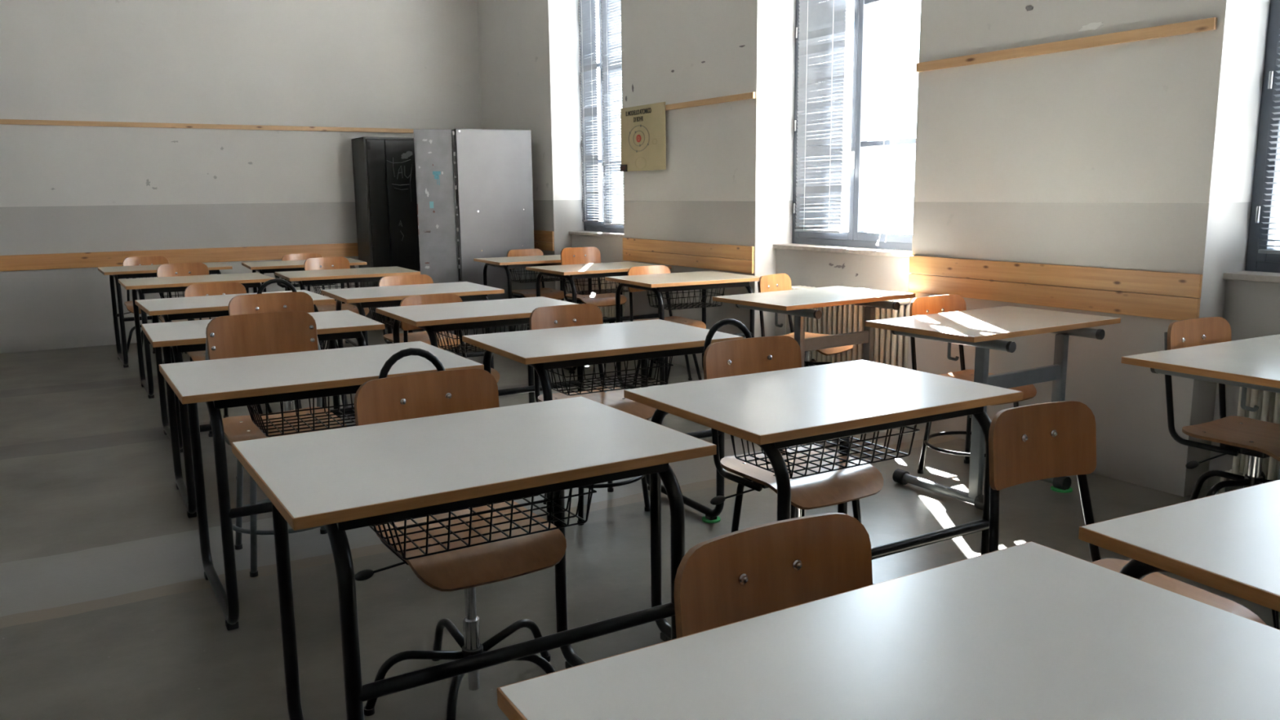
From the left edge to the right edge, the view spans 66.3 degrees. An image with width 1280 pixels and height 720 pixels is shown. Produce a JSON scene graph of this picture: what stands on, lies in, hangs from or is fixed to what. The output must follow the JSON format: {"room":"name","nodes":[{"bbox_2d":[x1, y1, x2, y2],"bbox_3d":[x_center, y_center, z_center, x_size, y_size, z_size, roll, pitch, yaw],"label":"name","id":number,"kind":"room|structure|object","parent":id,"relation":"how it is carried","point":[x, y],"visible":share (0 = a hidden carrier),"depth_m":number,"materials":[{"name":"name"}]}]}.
{"room":"classroom","nodes":[
{"label":"classroom","id":0,"kind":"room"},
{"bbox_2d":[0,0,481,353],"bbox_3d":[-4.342,-2.160,8.991,7.120,3.950,0.202,-6,11,-31],"label":"wall","id":1,"kind":"structure","parent":0,"point":[365,64],"depth_m":9.00,"materials":[{"name":"paint"}]},
{"bbox_2d":[0,242,358,271],"bbox_3d":[-4.753,-0.908,8.818,5.600,0.134,0.018,-6,11,-31],"label":"trim","id":2,"kind":"structure","parent":1,"relation":"attached to","point":[107,259],"depth_m":9.08,"materials":[{"name":"brown wood"}]},
{"bbox_2d":[0,119,413,133],"bbox_3d":[-4.701,-2.084,8.654,5.750,0.042,0.020,-6,11,-31],"label":"trim","id":3,"kind":"structure","parent":1,"relation":"attached to","point":[10,122],"depth_m":9.01,"materials":[{"name":"brown wood"}]},
{"bbox_2d":[0,328,1279,719],"bbox_3d":[-1.001,0.757,3.917,7.120,0.150,13.040,-6,11,-31],"label":"floor","id":4,"kind":"structure","parent":0,"point":[109,611],"depth_m":3.59,"materials":[{"name":"concrete"}]},
{"bbox_2d":[115,256,186,353],"bbox_3d":[-4.073,-0.434,8.153,0.521,0.827,0.492,-6,11,-31],"label":"swivel chair","id":5,"kind":"object","parent":4,"relation":"on","point":[143,260],"visible":0.27,"depth_m":8.23,"materials":[{"name":"brown wood"}]},
{"bbox_2d":[97,262,232,367],"bbox_3d":[-3.876,-0.386,8.060,0.923,0.760,0.644,-7,12,-32],"label":"school desk","id":6,"kind":"object","parent":4,"relation":"on","point":[117,273],"visible":0.41,"depth_m":7.71,"materials":[{"name":"beige laminate"}]},
{"bbox_2d":[156,262,217,364],"bbox_3d":[-3.254,-0.263,7.068,0.521,0.841,0.492,-6,11,-31],"label":"swivel chair","id":7,"kind":"object","parent":4,"relation":"on","point":[183,268],"visible":0.25,"depth_m":7.19,"materials":[{"name":"brown wood"}]},
{"bbox_2d":[118,272,274,398],"bbox_3d":[-3.077,-0.190,6.868,0.923,0.760,0.644,-7,11,-31],"label":"school desk","id":8,"kind":"object","parent":4,"relation":"on","point":[160,285],"visible":0.45,"depth_m":6.67,"materials":[{"name":"beige laminate"}]},
{"bbox_2d":[159,291,183,298],"bbox_3d":[-3.069,-0.457,6.829,0.510,0.174,0.325,-7,11,-31],"label":"wire basket","id":9,"kind":"object","parent":8,"relation":"on","point":[162,295],"depth_m":6.73,"materials":[{"name":"black metal"}]},
{"bbox_2d":[183,282,272,436],"bbox_3d":[-2.410,-0.020,5.671,0.521,0.816,0.493,-6,11,-31],"label":"swivel chair","id":10,"kind":"object","parent":4,"relation":"on","point":[223,288],"visible":0.17,"depth_m":5.79,"materials":[{"name":"brown wood"}]},
{"bbox_2d":[134,289,334,452],"bbox_3d":[-2.238,0.040,5.478,0.923,0.760,0.644,-7,12,-32],"label":"school desk","id":11,"kind":"object","parent":4,"relation":"on","point":[191,308],"visible":0.3,"depth_m":5.27,"materials":[{"name":"grey laminate"}]},
{"bbox_2d":[141,310,384,518],"bbox_3d":[-1.682,0.214,4.430,0.923,0.760,0.644,-6,11,-30],"label":"school desk","id":12,"kind":"object","parent":4,"relation":"on","point":[183,336],"visible":0.45,"depth_m":4.27,"materials":[{"name":"grey laminate"}]},
{"bbox_2d":[319,340,328,350],"bbox_3d":[-1.674,-0.053,4.390,0.510,0.174,0.325,-6,11,-30],"label":"wire basket","id":13,"kind":"object","parent":12,"relation":"on","point":[322,341],"depth_m":4.44,"materials":[{"name":"black metal"}]},
{"bbox_2d":[228,278,314,479],"bbox_3d":[-1.699,0.095,4.646,0.521,0.922,0.524,-6,11,-31],"label":"swivel chair","id":14,"kind":"object","parent":4,"relation":"on","point":[258,303],"visible":0.18,"depth_m":4.77,"materials":[{"name":"brown wood"}]},
{"bbox_2d":[204,311,346,577],"bbox_3d":[-1.330,0.287,3.627,0.433,0.881,0.492,-6,11,-31],"label":"chair","id":15,"kind":"object","parent":4,"relation":"on","point":[238,335],"visible":0.47,"depth_m":3.70,"materials":[{"name":"brown wood"}]},
{"bbox_2d":[241,257,367,346],"bbox_3d":[-2.867,-0.460,8.427,0.923,0.760,0.644,-6,11,-27],"label":"school desk","id":16,"kind":"object","parent":4,"relation":"on","point":[263,267],"visible":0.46,"depth_m":8.22,"materials":[{"name":"beige laminate"}]},
{"bbox_2d":[273,272,336,287],"bbox_3d":[-2.859,-0.727,8.386,0.510,0.174,0.325,-6,11,-27],"label":"wire basket","id":17,"kind":"object","parent":16,"relation":"on","point":[281,285],"depth_m":8.33,"materials":[{"name":"black metal"}]},
{"bbox_2d":[281,253,337,348],"bbox_3d":[-2.894,-0.511,8.569,0.521,0.812,0.490,-6,11,-31],"label":"swivel chair","id":18,"kind":"object","parent":4,"relation":"on","point":[291,256],"visible":0.12,"depth_m":8.68,"materials":[{"name":"brown wood"}]},
{"bbox_2d":[159,341,484,630],"bbox_3d":[-1.078,0.389,3.372,0.923,0.760,0.644,-6,11,-31],"label":"school desk","id":19,"kind":"object","parent":4,"relation":"on","point":[250,381],"visible":0.73,"depth_m":3.16,"materials":[{"name":"grey laminate"}]},
{"bbox_2d":[247,393,355,436],"bbox_3d":[-1.070,0.122,3.333,0.510,0.174,0.325,-6,11,-31],"label":"wire basket","id":20,"kind":"object","parent":19,"relation":"on","point":[264,431],"depth_m":3.25,"materials":[{"name":"black metal"}]},
{"bbox_2d":[303,256,368,349],"bbox_3d":[-2.360,-0.361,7.581,0.521,0.841,0.492,-6,11,-31],"label":"swivel chair","id":21,"kind":"object","parent":4,"relation":"on","point":[321,263],"visible":0.33,"depth_m":7.68,"materials":[{"name":"brown wood"}]},
{"bbox_2d":[275,266,420,342],"bbox_3d":[-2.172,-0.281,7.340,0.923,0.760,0.644,-6,11,-28],"label":"school desk","id":22,"kind":"object","parent":4,"relation":"on","point":[361,275],"visible":0.3,"depth_m":7.12,"materials":[{"name":"beige laminate"}]},
{"bbox_2d":[312,281,377,300],"bbox_3d":[-2.164,-0.548,7.300,0.510,0.174,0.325,-6,11,-28],"label":"wire basket","id":23,"kind":"object","parent":22,"relation":"on","point":[374,284],"depth_m":7.29,"materials":[{"name":"black metal"}]},
{"bbox_2d":[351,137,420,330],"bbox_3d":[-2.399,-1.281,9.900,0.800,1.868,0.440,-6,11,-31],"label":"tall cabinet","id":24,"kind":"object","parent":4,"relation":"on","point":[384,167],"visible":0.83,"depth_m":9.60,"materials":[{"name":"black metal"}]},
{"bbox_2d":[320,281,504,417],"bbox_3d":[-1.362,-0.047,5.928,0.923,0.760,0.644,-6,11,-29],"label":"school desk","id":25,"kind":"object","parent":4,"relation":"on","point":[362,298],"visible":0.34,"depth_m":5.78,"materials":[{"name":"grey laminate"}]},
{"bbox_2d":[368,305,400,327],"bbox_3d":[-1.354,-0.314,5.888,0.510,0.174,0.325,-6,11,-29],"label":"wire basket","id":26,"kind":"object","parent":25,"relation":"on","point":[382,322],"depth_m":5.81,"materials":[{"name":"black metal"}]},
{"bbox_2d":[377,274,460,350],"bbox_3d":[-1.399,-0.111,6.155,0.521,0.811,0.490,-6,11,-31],"label":"swivel chair","id":27,"kind":"object","parent":4,"relation":"on","point":[423,336],"visible":0.28,"depth_m":6.22,"materials":[{"name":"brown wood"}]},
{"bbox_2d":[399,293,499,382],"bbox_3d":[-0.990,0.087,5.004,0.521,0.801,0.492,-6,11,-31],"label":"swivel chair","id":28,"kind":"object","parent":4,"relation":"on","point":[444,298],"visible":0.09,"depth_m":5.12,"materials":[{"name":"brown wood"}]},
{"bbox_2d":[354,347,566,719],"bbox_3d":[-0.468,0.448,2.560,0.545,0.908,0.542,-7,12,-32],"label":"swivel chair","id":29,"kind":"object","parent":4,"relation":"on","point":[383,399],"visible":0.7,"depth_m":2.56,"materials":[{"name":"brown wood"}]},
{"bbox_2d":[231,396,716,719],"bbox_3d":[-0.385,0.565,2.305,0.923,0.760,0.644,-7,11,-31],"label":"school desk","id":30,"kind":"object","parent":4,"relation":"on","point":[342,479],"visible":0.98,"depth_m":2.14,"materials":[{"name":"grey laminate"}]},
{"bbox_2d":[368,484,596,559],"bbox_3d":[-0.377,0.298,2.266,0.510,0.174,0.325,-7,11,-31],"label":"wire basket","id":31,"kind":"object","parent":30,"relation":"on","point":[590,493],"depth_m":2.22,"materials":[{"name":"black metal"}]},
{"bbox_2d":[413,128,535,335],"bbox_3d":[-1.608,-1.203,9.304,1.072,1.900,0.553,-5,11,-25],"label":"tall cabinet","id":32,"kind":"object","parent":4,"relation":"on","point":[474,192],"visible":0.84,"depth_m":9.02,"materials":[{"name":"silver metal"}]},
{"bbox_2d":[375,296,583,403],"bbox_3d":[-0.768,0.113,4.959,0.923,0.760,0.644,-6,11,-30],"label":"school desk","id":33,"kind":"object","parent":4,"relation":"on","point":[434,318],"visible":0.59,"depth_m":4.75,"materials":[{"name":"grey laminate"}]},
{"bbox_2d":[434,324,529,353],"bbox_3d":[-0.760,-0.154,4.919,0.510,0.174,0.325,-6,11,-30],"label":"wire basket","id":34,"kind":"object","parent":33,"relation":"on","point":[445,347],"depth_m":4.85,"materials":[{"name":"black metal"}]},
{"bbox_2d":[473,254,591,333],"bbox_3d":[-0.901,-0.515,8.624,0.923,0.760,0.644,-6,11,-28],"label":"school desk","id":35,"kind":"object","parent":4,"relation":"on","point":[513,262],"visible":0.54,"depth_m":8.38,"materials":[{"name":"beige laminate"}]},
{"bbox_2d":[511,268,567,283],"bbox_3d":[-0.893,-0.782,8.584,0.510,0.174,0.325,-6,11,-28],"label":"wire basket","id":36,"kind":"object","parent":35,"relation":"on","point":[546,279],"depth_m":8.55,"materials":[{"name":"black metal"}]},
{"bbox_2d":[506,248,564,331],"bbox_3d":[-0.949,-0.579,8.834,0.521,0.816,0.490,-6,11,-31],"label":"swivel chair","id":37,"kind":"object","parent":4,"relation":"on","point":[544,292],"visible":0.41,"depth_m":8.87,"materials":[{"name":"brown wood"}]},
{"bbox_2d":[529,303,656,525],"bbox_3d":[-0.206,0.208,4.133,0.433,0.841,0.494,-6,11,-31],"label":"chair","id":38,"kind":"object","parent":4,"relation":"on","point":[580,314],"visible":0.35,"depth_m":4.19,"materials":[{"name":"brown wood"}]},
{"bbox_2d":[560,246,626,323],"bbox_3d":[-0.391,-0.467,7.968,0.521,0.876,0.489,-6,11,-31],"label":"swivel chair","id":39,"kind":"object","parent":4,"relation":"on","point":[588,255],"visible":0.46,"depth_m":8.03,"materials":[{"name":"brown wood"}]},
{"bbox_2d":[525,261,671,373],"bbox_3d":[-0.317,-0.345,7.593,0.923,0.760,0.644,-7,11,-31],"label":"school desk","id":40,"kind":"object","parent":4,"relation":"on","point":[569,272],"visible":0.64,"depth_m":7.39,"materials":[{"name":"beige laminate"}]},
{"bbox_2d":[564,277,628,294],"bbox_3d":[-0.309,-0.612,7.554,0.510,0.174,0.325,-7,11,-31],"label":"wire basket","id":41,"kind":"object","parent":40,"relation":"on","point":[603,291],"depth_m":7.53,"materials":[{"name":"black metal"}]},
{"bbox_2d":[573,277,625,324],"bbox_3d":[-0.356,-0.516,8.769,0.143,0.700,0.998,-6,11,-31],"label":"radiator","id":42,"kind":"object","parent":4,"relation":"on","point":[606,311],"visible":0.02,"depth_m":8.58,"materials":[{"name":"beige metal"}]},
{"bbox_2d":[462,319,742,524],"bbox_3d":[-0.151,0.280,3.953,0.923,0.760,0.644,-6,11,-29],"label":"school desk","id":43,"kind":"object","parent":4,"relation":"on","point":[542,349],"visible":0.78,"depth_m":3.80,"materials":[{"name":"grey laminate"}]},
{"bbox_2d":[540,355,673,395],"bbox_3d":[-0.143,0.013,3.913,0.510,0.174,0.325,-6,11,-29],"label":"wire basket","id":44,"kind":"object","parent":43,"relation":"on","point":[669,365],"depth_m":3.88,"materials":[{"name":"black metal"}]},
{"bbox_2d":[626,265,706,384],"bbox_3d":[0.163,-0.226,6.721,0.521,0.811,0.491,-6,11,-31],"label":"swivel chair","id":45,"kind":"object","parent":4,"relation":"on","point":[652,269],"visible":0.25,"depth_m":6.80,"materials":[{"name":"brown wood"}]},
{"bbox_2d":[604,271,759,389],"bbox_3d":[0.298,-0.179,6.590,0.858,0.760,0.644,-6,11,-28],"label":"school desk","id":46,"kind":"object","parent":4,"relation":"on","point":[658,283],"visible":0.71,"depth_m":6.43,"materials":[{"name":"beige laminate"}]},
{"bbox_2d":[646,288,724,310],"bbox_3d":[0.305,-0.446,6.549,0.474,0.174,0.325,-6,11,-28],"label":"wire basket","id":47,"kind":"object","parent":46,"relation":"on","point":[701,303],"depth_m":6.53,"materials":[{"name":"black metal"}]},
{"bbox_2d":[673,512,872,638],"bbox_3d":[0.306,0.691,1.355,0.521,0.821,0.489,-6,11,-31],"label":"swivel chair","id":48,"kind":"object","parent":4,"relation":"on","point":[753,571],"visible":0.57,"depth_m":1.50,"materials":[{"name":"brown wood"}]},
{"bbox_2d":[702,318,883,532],"bbox_3d":[0.447,0.343,3.112,0.491,0.907,0.527,-6,11,-31],"label":"chair","id":49,"kind":"object","parent":4,"relation":"on","point":[748,355],"visible":0.6,"depth_m":3.13,"materials":[{"name":"brown wood"}]},
{"bbox_2d":[757,273,853,367],"bbox_3d":[0.967,-0.087,5.835,0.493,0.821,0.521,8,13,40],"label":"swivel chair","id":50,"kind":"object","parent":4,"relation":"on","point":[779,282],"visible":0.28,"depth_m":5.87,"materials":[{"name":"brown wood"}]},
{"bbox_2d":[712,285,915,444],"bbox_3d":[0.963,0.022,5.371,0.953,0.757,0.617,-7,12,-34],"label":"desk","id":51,"kind":"object","parent":4,"relation":"on","point":[797,302],"visible":0.72,"depth_m":5.22,"materials":[{"name":"beige laminate"}]},
{"bbox_2d":[623,360,1023,641],"bbox_3d":[0.518,0.462,2.852,0.923,0.760,0.644,-6,11,-30],"label":"school desk","id":52,"kind":"object","parent":4,"relation":"on","point":[774,411],"visible":0.74,"depth_m":2.71,"materials":[{"name":"grey laminate"}]},
{"bbox_2d":[730,424,919,479],"bbox_3d":[0.526,0.195,2.812,0.510,0.174,0.325,-6,11,-30],"label":"wire basket","id":53,"kind":"object","parent":52,"relation":"on","point":[784,452],"depth_m":2.78,"materials":[{"name":"black metal"}]},
{"bbox_2d":[785,285,910,368],"bbox_3d":[1.252,-0.082,6.143,0.143,0.700,1.059,-6,11,-31],"label":"radiator","id":54,"kind":"object","parent":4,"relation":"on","point":[846,318],"visible":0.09,"depth_m":5.93,"materials":[{"name":"beige metal"}]},
{"bbox_2d":[497,541,1279,719],"bbox_3d":[0.398,0.756,1.149,0.923,0.760,0.644,-6,11,-29],"label":"school desk","id":55,"kind":"object","parent":4,"relation":"on","point":[1030,630],"visible":1,"depth_m":1.19,"materials":[{"name":"grey laminate"}]},
{"bbox_2d":[909,294,1036,474],"bbox_3d":[1.523,0.132,4.526,0.433,0.821,0.492,-6,11,-31],"label":"chair","id":56,"kind":"object","parent":4,"relation":"on","point":[931,304],"visible":0.38,"depth_m":4.63,"materials":[{"name":"brown wood"}]},
{"bbox_2d":[864,306,1120,510],"bbox_3d":[1.546,0.201,4.303,0.953,0.760,0.617,-7,11,-31],"label":"desk","id":57,"kind":"object","parent":4,"relation":"on","point":[983,329],"visible":0.93,"depth_m":4.15,"materials":[{"name":"beige laminate"}]},
{"bbox_2d":[988,400,1266,625],"bbox_3d":[0.989,0.550,2.077,0.521,0.839,0.495,-5,11,-25],"label":"swivel chair","id":58,"kind":"object","parent":4,"relation":"on","point":[1027,443],"visible":0.34,"depth_m":2.22,"materials":[{"name":"brown wood"}]},
{"bbox_2d":[1078,479,1279,629],"bbox_3d":[1.301,0.662,1.638,0.923,0.760,0.644,-6,11,-27],"label":"school desk","id":59,"kind":"object","parent":4,"relation":"on","point":[1228,542],"visible":0.75,"depth_m":1.60,"materials":[{"name":"grey laminate"}]},
{"bbox_2d":[1271,608,1279,629],"bbox_3d":[1.309,0.395,1.598,0.510,0.174,0.325,-6,11,-27],"label":"wire basket","id":60,"kind":"object","parent":59,"relation":"on","point":[1275,614],"depth_m":1.61,"materials":[{"name":"black metal"}]},
{"bbox_2d":[1120,333,1279,479],"bbox_3d":[2.189,0.361,3.322,0.953,0.757,0.617,-6,11,-29],"label":"desk","id":61,"kind":"object","parent":4,"relation":"on","point":[1254,363],"visible":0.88,"depth_m":3.20,"materials":[{"name":"beige laminate"}]},
{"bbox_2d":[1164,316,1279,500],"bbox_3d":[2.119,0.302,3.427,0.521,0.846,0.489,-6,11,-31],"label":"swivel chair","id":62,"kind":"object","parent":4,"relation":"on","point":[1259,440],"visible":0.77,"depth_m":3.48,"materials":[{"name":"brown wood"}]},
{"bbox_2d":[1218,386,1279,493],"bbox_3d":[2.756,0.324,3.685,0.143,0.700,1.078,-6,11,-31],"label":"radiator","id":63,"kind":"object","parent":4,"relation":"on","point":[1268,402],"visible":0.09,"depth_m":3.98,"materials":[{"name":"beige metal"}]},
{"bbox_2d":[476,0,1279,496],"bbox_3d":[1.800,-1.582,5.246,0.522,3.950,12.640,-6,11,-31],"label":"wall","id":64,"kind":"structure","parent":0,"point":[1138,155],"depth_m":4.88,"materials":[{"name":"paint"}]},
{"bbox_2d":[533,230,554,251],"bbox_3d":[-1.246,-1.234,9.916,0.018,0.185,1.660,-6,11,-31],"label":"trim","id":65,"kind":"structure","parent":64,"relation":"attached to","point":[540,237],"depth_m":9.36,"materials":[{"name":"brown wood"}]},
{"bbox_2d":[568,0,623,238],"bbox_3d":[-0.251,-2.317,8.584,0.240,2.449,1.305,-6,11,-31],"label":"window","id":66,"kind":"structure","parent":64,"relation":"in","point":[591,228],"depth_m":8.89,"materials":[{"name":"grey paint"}]},
{"bbox_2d":[578,0,599,222],"bbox_3d":[-0.466,-2.401,8.939,0.030,2.260,0.310,-6,11,-31],"label":"blind","id":67,"kind":"object","parent":66,"relation":"attached to","point":[587,24],"visible":1,"depth_m":8.95,"materials":[{"name":"white plastic"}]},
{"bbox_2d":[600,0,623,225],"bbox_3d":[-0.137,-2.302,8.405,0.030,2.280,0.740,-6,11,-31],"label":"blind","id":68,"kind":"object","parent":66,"relation":"attached to","point":[611,9],"visible":0.43,"depth_m":8.59,"materials":[{"name":"white plastic"}]},
{"bbox_2d":[620,164,626,172],"bbox_3d":[-0.129,-1.556,7.947,0.022,0.056,0.100,-6,11,-31],"label":"wall socket","id":69,"kind":"object","parent":64,"relation":"attached to","point":[623,167],"visible":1,"depth_m":7.93,"materials":[{"name":"black plastic"}]},
{"bbox_2d":[620,102,666,171],"bbox_3d":[0.018,-1.734,7.658,0.020,0.500,0.670,-6,11,-31],"label":"poster","id":70,"kind":"object","parent":64,"relation":"attached to","point":[643,127],"visible":1,"depth_m":7.64,"materials":[{"name":"paper"}]},
{"bbox_2d":[622,237,754,273],"bbox_3d":[0.315,-0.798,7.370,0.018,0.184,1.745,-6,11,-31],"label":"trim","id":71,"kind":"structure","parent":64,"relation":"attached to","point":[675,251],"depth_m":7.24,"materials":[{"name":"brown wood"}]},
{"bbox_2d":[665,92,755,111],"bbox_3d":[0.304,-1.866,7.184,0.020,0.040,1.740,-6,11,-31],"label":"trim","id":72,"kind":"structure","parent":64,"relation":"attached to","point":[750,95],"depth_m":6.84,"materials":[{"name":"brown wood"}]},
{"bbox_2d":[773,0,915,257],"bbox_3d":[1.360,-1.882,5.953,0.240,2.449,1.406,-6,11,-31],"label":"window","id":73,"kind":"structure","parent":64,"relation":"in","point":[855,240],"depth_m":6.13,"materials":[{"name":"grey paint"}]},
{"bbox_2d":[794,0,846,233],"bbox_3d":[1.162,-1.959,6.282,0.030,2.265,0.445,-6,11,-31],"label":"blind","id":74,"kind":"object","parent":73,"relation":"attached to","point":[820,20],"visible":1,"depth_m":6.34,"materials":[{"name":"white plastic"}]},
{"bbox_2d":[908,255,1202,320],"bbox_3d":[1.914,-0.368,4.758,0.018,0.200,1.609,-6,11,-31],"label":"trim","id":75,"kind":"structure","parent":64,"relation":"attached to","point":[1187,286],"depth_m":4.60,"materials":[{"name":"brown wood"}]},
{"bbox_2d":[915,17,1217,72],"bbox_3d":[1.894,-1.456,4.583,0.020,0.047,1.579,-6,11,-31],"label":"trim","id":76,"kind":"structure","parent":64,"relation":"attached to","point":[1209,24],"depth_m":4.43,"materials":[{"name":"brown wood"}]},
{"bbox_2d":[1222,0,1279,283],"bbox_3d":[2.898,-1.467,3.441,0.240,2.449,1.325,-6,11,-31],"label":"window","id":77,"kind":"structure","parent":64,"relation":"in","point":[1260,267],"depth_m":4.11,"materials":[{"name":"grey paint"}]},
{"bbox_2d":[1257,28,1279,253],"bbox_3d":[2.727,-1.534,3.725,0.030,2.270,0.500,-6,11,-31],"label":"blind","id":78,"kind":"object","parent":77,"relation":"attached to","point":[1261,251],"visible":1,"depth_m":4.05,"materials":[{"name":"white plastic"}]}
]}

